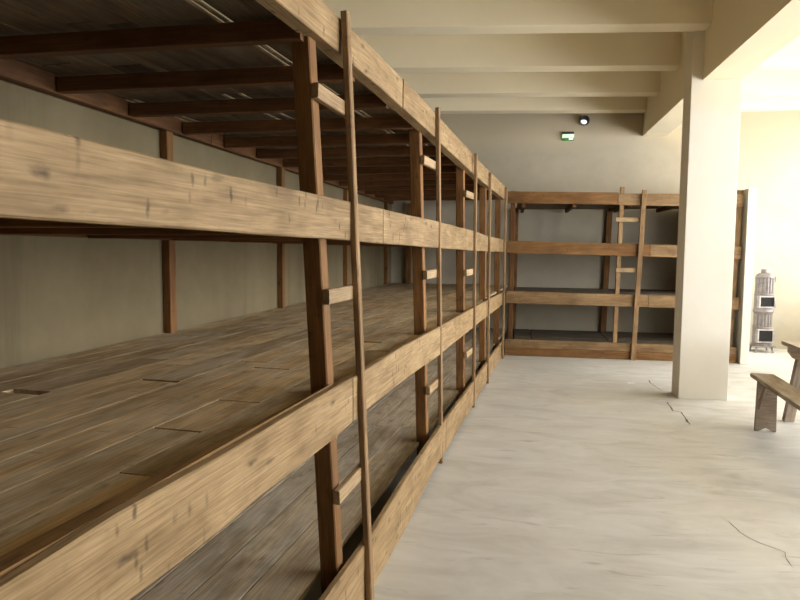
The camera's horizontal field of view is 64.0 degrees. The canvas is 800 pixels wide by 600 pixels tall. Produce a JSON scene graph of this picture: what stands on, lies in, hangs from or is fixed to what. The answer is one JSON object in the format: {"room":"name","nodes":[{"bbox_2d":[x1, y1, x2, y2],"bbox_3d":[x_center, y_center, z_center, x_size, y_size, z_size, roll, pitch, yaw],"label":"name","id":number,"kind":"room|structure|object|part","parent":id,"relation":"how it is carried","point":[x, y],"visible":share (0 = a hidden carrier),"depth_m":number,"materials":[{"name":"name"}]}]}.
{"room":"dormitory","nodes":[
{"label":"dormitory","id":0,"kind":"room"},
{"bbox_2d":[0,0,391,368],"bbox_3d":[-2.001,-0.769,2.925,0.300,4.050,18.400,1,5,12],"label":"wall","id":1,"kind":"structure","parent":0,"point":[60,296],"depth_m":3.83,"materials":[{"name":"beige paint"}]},
{"bbox_2d":[303,340,799,599],"bbox_3d":[2.359,1.414,2.648,10.600,0.201,16.400,1,5,10],"label":"floor","id":2,"kind":"structure","parent":0,"point":[566,478],"depth_m":3.96,"materials":[{"name":"concrete"}]},
{"bbox_2d":[0,0,507,599],"bbox_3d":[-0.435,-0.096,4.802,2.015,2.605,12.330,1,5,12],"label":"bunk bed","id":3,"kind":"object","parent":2,"relation":"on","point":[237,458],"visible":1,"depth_m":2.55,"materials":[{"name":"brown wood"}]},
{"bbox_3d":[-1.545,0.014,4.299,0.055,2.280,0.075,1,5,12],"label":"post","id":4,"kind":"part","parent":3,"relation":"part of","materials":[{"name":"brown wood"}]},
{"bbox_3d":[-1.143,-0.130,6.181,0.055,2.280,0.076,1,5,12],"label":"post","id":5,"kind":"part","parent":3,"relation":"part of","materials":[{"name":"brown wood"}]},
{"bbox_3d":[-0.318,0.079,2.497,0.075,2.453,0.073,-2,4,15],"label":"post","id":6,"kind":"part","parent":3,"relation":"part of","materials":[{"name":"brown wood"}]},
{"bbox_3d":[-0.695,-0.290,8.278,0.056,2.280,0.076,1,5,12],"label":"post","id":7,"kind":"part","parent":3,"relation":"part of","materials":[{"name":"brown wood"}]},
{"bbox_3d":[-0.175,0.064,2.665,0.030,2.458,0.045,-1,4,15],"label":"ladder rail","id":8,"kind":"part","parent":3,"relation":"part of","materials":[{"name":"brown wood"}]},
{"bbox_3d":[-0.227,-0.459,10.472,0.055,2.280,0.082,1,5,12],"label":"post","id":9,"kind":"part","parent":3,"relation":"part of","materials":[{"name":"brown wood"}]},
{"bbox_3d":[0.148,-0.485,10.841,0.083,2.280,0.082,1,5,12],"label":"post","id":10,"kind":"part","parent":3,"relation":"part of","materials":[{"name":"brown wood"}]},
{"bbox_3d":[0.130,-0.059,4.293,0.075,2.451,0.073,0,4,15],"label":"post","id":11,"kind":"part","parent":3,"relation":"part of","materials":[{"name":"brown wood"}]},
{"bbox_3d":[0.273,-0.077,4.445,0.031,2.466,0.044,0,4,15],"label":"ladder rail","id":12,"kind":"part","parent":3,"relation":"part of","materials":[{"name":"brown wood"}]},
{"bbox_3d":[0.558,-0.181,5.902,0.076,2.450,0.074,1,4,14],"label":"post","id":13,"kind":"part","parent":3,"relation":"part of","materials":[{"name":"brown wood"}]},
{"bbox_3d":[0.705,-0.167,6.056,0.030,2.400,0.046,1,5,14],"label":"ladder rail","id":14,"kind":"part","parent":3,"relation":"part of","materials":[{"name":"brown wood"}]},
{"bbox_3d":[0.956,-0.296,7.405,0.075,2.450,0.073,1,4,14],"label":"post","id":15,"kind":"part","parent":3,"relation":"part of","materials":[{"name":"brown wood"}]},
{"bbox_3d":[0.996,-0.232,7.173,0.030,2.360,0.045,1,5,14],"label":"ladder rail","id":16,"kind":"part","parent":3,"relation":"part of","materials":[{"name":"brown wood"}]},
{"bbox_3d":[1.350,-0.410,8.900,0.075,2.450,0.075,1,5,14],"label":"post","id":17,"kind":"part","parent":3,"relation":"part of","materials":[{"name":"brown wood"}]},
{"bbox_3d":[1.441,-0.365,8.845,0.032,2.370,0.045,2,5,14],"label":"ladder rail","id":18,"kind":"part","parent":3,"relation":"part of","materials":[{"name":"brown wood"}]},
{"bbox_2d":[505,187,743,362],"bbox_3d":[3.170,-0.418,9.581,3.105,2.386,1.591,1,5,10],"label":"bunk bed","id":19,"kind":"object","parent":2,"relation":"on","point":[634,345],"visible":0.86,"depth_m":8.96,"materials":[{"name":"brown wood"}]},
{"bbox_3d":[1.597,-0.374,9.162,0.066,2.340,0.062,1,5,10],"label":"post","id":20,"kind":"part","parent":19,"relation":"part of","materials":[{"name":"brown wood"}]},
{"bbox_3d":[1.892,-0.412,10.582,0.087,2.200,0.061,1,5,10],"label":"post","id":21,"kind":"part","parent":19,"relation":"part of","materials":[{"name":"brown wood"}]},
{"bbox_3d":[3.327,-0.383,10.333,0.086,2.201,0.061,3,5,10],"label":"post","id":22,"kind":"part","parent":19,"relation":"part of","materials":[{"name":"brown wood"}]},
{"bbox_3d":[3.035,-0.366,8.911,0.056,2.385,0.062,2,5,10],"label":"post","id":23,"kind":"part","parent":19,"relation":"part of","materials":[{"name":"brown wood"}]},
{"bbox_3d":[3.274,-0.330,8.780,0.064,2.336,0.038,3,5,10],"label":"ladder rail","id":24,"kind":"part","parent":19,"relation":"part of","materials":[{"name":"brown wood"}]},
{"bbox_3d":[4.513,-0.309,8.657,0.077,2.331,0.062,3,5,10],"label":"post","id":25,"kind":"part","parent":19,"relation":"part of","materials":[{"name":"brown wood"}]},
{"bbox_2d":[671,31,741,400],"bbox_3d":[3.126,-1.014,6.514,0.468,4.050,0.296,1,5,10],"label":"column","id":26,"kind":"structure","parent":2,"relation":"on","point":[711,108],"depth_m":6.41,"materials":[{"name":"paint"}]},
{"bbox_2d":[749,269,775,352],"bbox_3d":[5.498,0.159,9.687,0.300,1.250,0.305,1,5,10],"label":"stove","id":27,"kind":"object","parent":2,"relation":"on","point":[764,298],"visible":1,"depth_m":9.59,"materials":[{"name":"grey metal"}]},
{"bbox_3d":[5.495,0.690,9.731,0.300,0.015,0.300,1,5,10],"label":"plate","id":28,"kind":"part","parent":27,"relation":"part of","materials":[{"name":"grey metal"}]},
{"bbox_3d":[5.477,0.539,9.610,0.230,0.205,0.090,1,5,10],"label":"door frame","id":29,"kind":"part","parent":27,"relation":"part of","materials":[{"name":"metal"}]},
{"bbox_3d":[5.481,0.028,9.570,0.230,0.180,0.090,1,5,10],"label":"door frame","id":30,"kind":"part","parent":27,"relation":"part of","materials":[{"name":"metal"}]},
{"bbox_2d":[750,373,799,431],"bbox_3d":[2.865,0.936,4.570,0.186,0.461,2.000,2,5,15],"label":"bench","id":31,"kind":"object","parent":2,"relation":"on","point":[769,386],"visible":1,"depth_m":5.34,"materials":[{"name":"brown wood"}]},
{"bbox_3d":[3.076,0.893,5.377,0.160,0.425,0.036,2,5,15],"label":"leg","id":32,"kind":"part","parent":31,"relation":"part of","materials":[{"name":"brown wood"}]},
{"bbox_3d":[2.866,0.725,4.554,0.186,0.037,2.000,2,5,15],"label":"seat","id":33,"kind":"part","parent":31,"relation":"part of","materials":[{"name":"brown wood"}]},
{"bbox_2d":[781,341,799,421],"bbox_3d":[3.616,0.798,4.906,0.734,0.707,1.800,1,5,13],"label":"table","id":34,"kind":"object","parent":2,"relation":"on","point":[789,414],"visible":0.86,"depth_m":5.66,"materials":[{"name":"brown wood"}]},
{"bbox_2d":[391,110,799,348],"bbox_3d":[3.757,-1.312,10.390,10.600,4.050,0.300,1,5,10],"label":"wall","id":35,"kind":"structure","parent":0,"point":[524,152],"depth_m":10.31,"materials":[{"name":"beige paint"}]},
{"bbox_2d":[562,132,573,140],"bbox_3d":[2.704,-2.632,10.294,0.178,0.136,0.049,1,5,10],"label":"exit sign","id":36,"kind":"object","parent":35,"relation":"attached to","point":[567,136],"visible":1,"depth_m":10.28,"materials":[{"name":"plastic"}]},
{"bbox_3d":[2.705,-2.637,10.299,0.178,0.057,0.039,1,5,10],"label":"lit panel","id":37,"kind":"part","parent":36,"relation":"part of","materials":[{"name":"white plastic"}]},
{"bbox_2d":[580,115,589,125],"bbox_3d":[2.944,-2.861,10.208,0.156,0.156,0.100,1,5,10],"label":"wall spotlight","id":38,"kind":"object","parent":35,"relation":"attached to","point":[584,120],"visible":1,"depth_m":10.18,"materials":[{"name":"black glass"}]},
{"bbox_2d":[732,188,756,364],"bbox_3d":[4.770,-0.362,9.303,0.105,2.340,1.630,1,5,10],"label":"wall","id":39,"kind":"structure","parent":0,"point":[742,317],"depth_m":8.54,"materials":[{"name":"paint"}]},
{"bbox_3d":[2.389,-2.822,2.317,10.600,0.200,16.400,1,5,10],"label":"ceiling","id":40,"kind":"structure","parent":0,"visible":0},
{"bbox_2d":[321,0,712,35],"bbox_3d":[2.643,-2.826,6.176,9.400,0.390,0.241,1,4,3],"label":"ceiling beam","id":41,"kind":"structure","parent":40,"relation":"attached to","point":[367,17],"depth_m":6.17,"materials":[{"name":"beige paint"}]},
{"bbox_2d":[360,32,799,72],"bbox_3d":[2.883,-2.932,7.551,9.400,0.390,0.241,1,4,3],"label":"ceiling beam","id":42,"kind":"structure","parent":40,"relation":"attached to","point":[625,51],"depth_m":7.51,"materials":[{"name":"beige paint"}]},
{"bbox_2d":[397,70,799,97],"bbox_3d":[3.105,-3.029,8.818,9.400,0.390,0.241,1,4,3],"label":"ceiling beam","id":43,"kind":"structure","parent":40,"relation":"attached to","point":[756,82],"depth_m":8.77,"materials":[{"name":"beige paint"}]},
{"bbox_2d":[422,95,799,113],"bbox_3d":[3.294,-3.112,9.898,9.400,0.390,0.241,1,4,3],"label":"ceiling beam","id":44,"kind":"structure","parent":40,"relation":"attached to","point":[634,104],"depth_m":9.84,"materials":[{"name":"beige paint"}]},
{"bbox_2d":[643,0,799,135],"bbox_3d":[2.568,-2.290,2.327,0.537,0.860,15.800,1,5,10],"label":"ceiling beam","id":45,"kind":"structure","parent":40,"relation":"attached to","point":[741,35],"depth_m":5.66,"materials":[{"name":"beige paint"}]}
]}

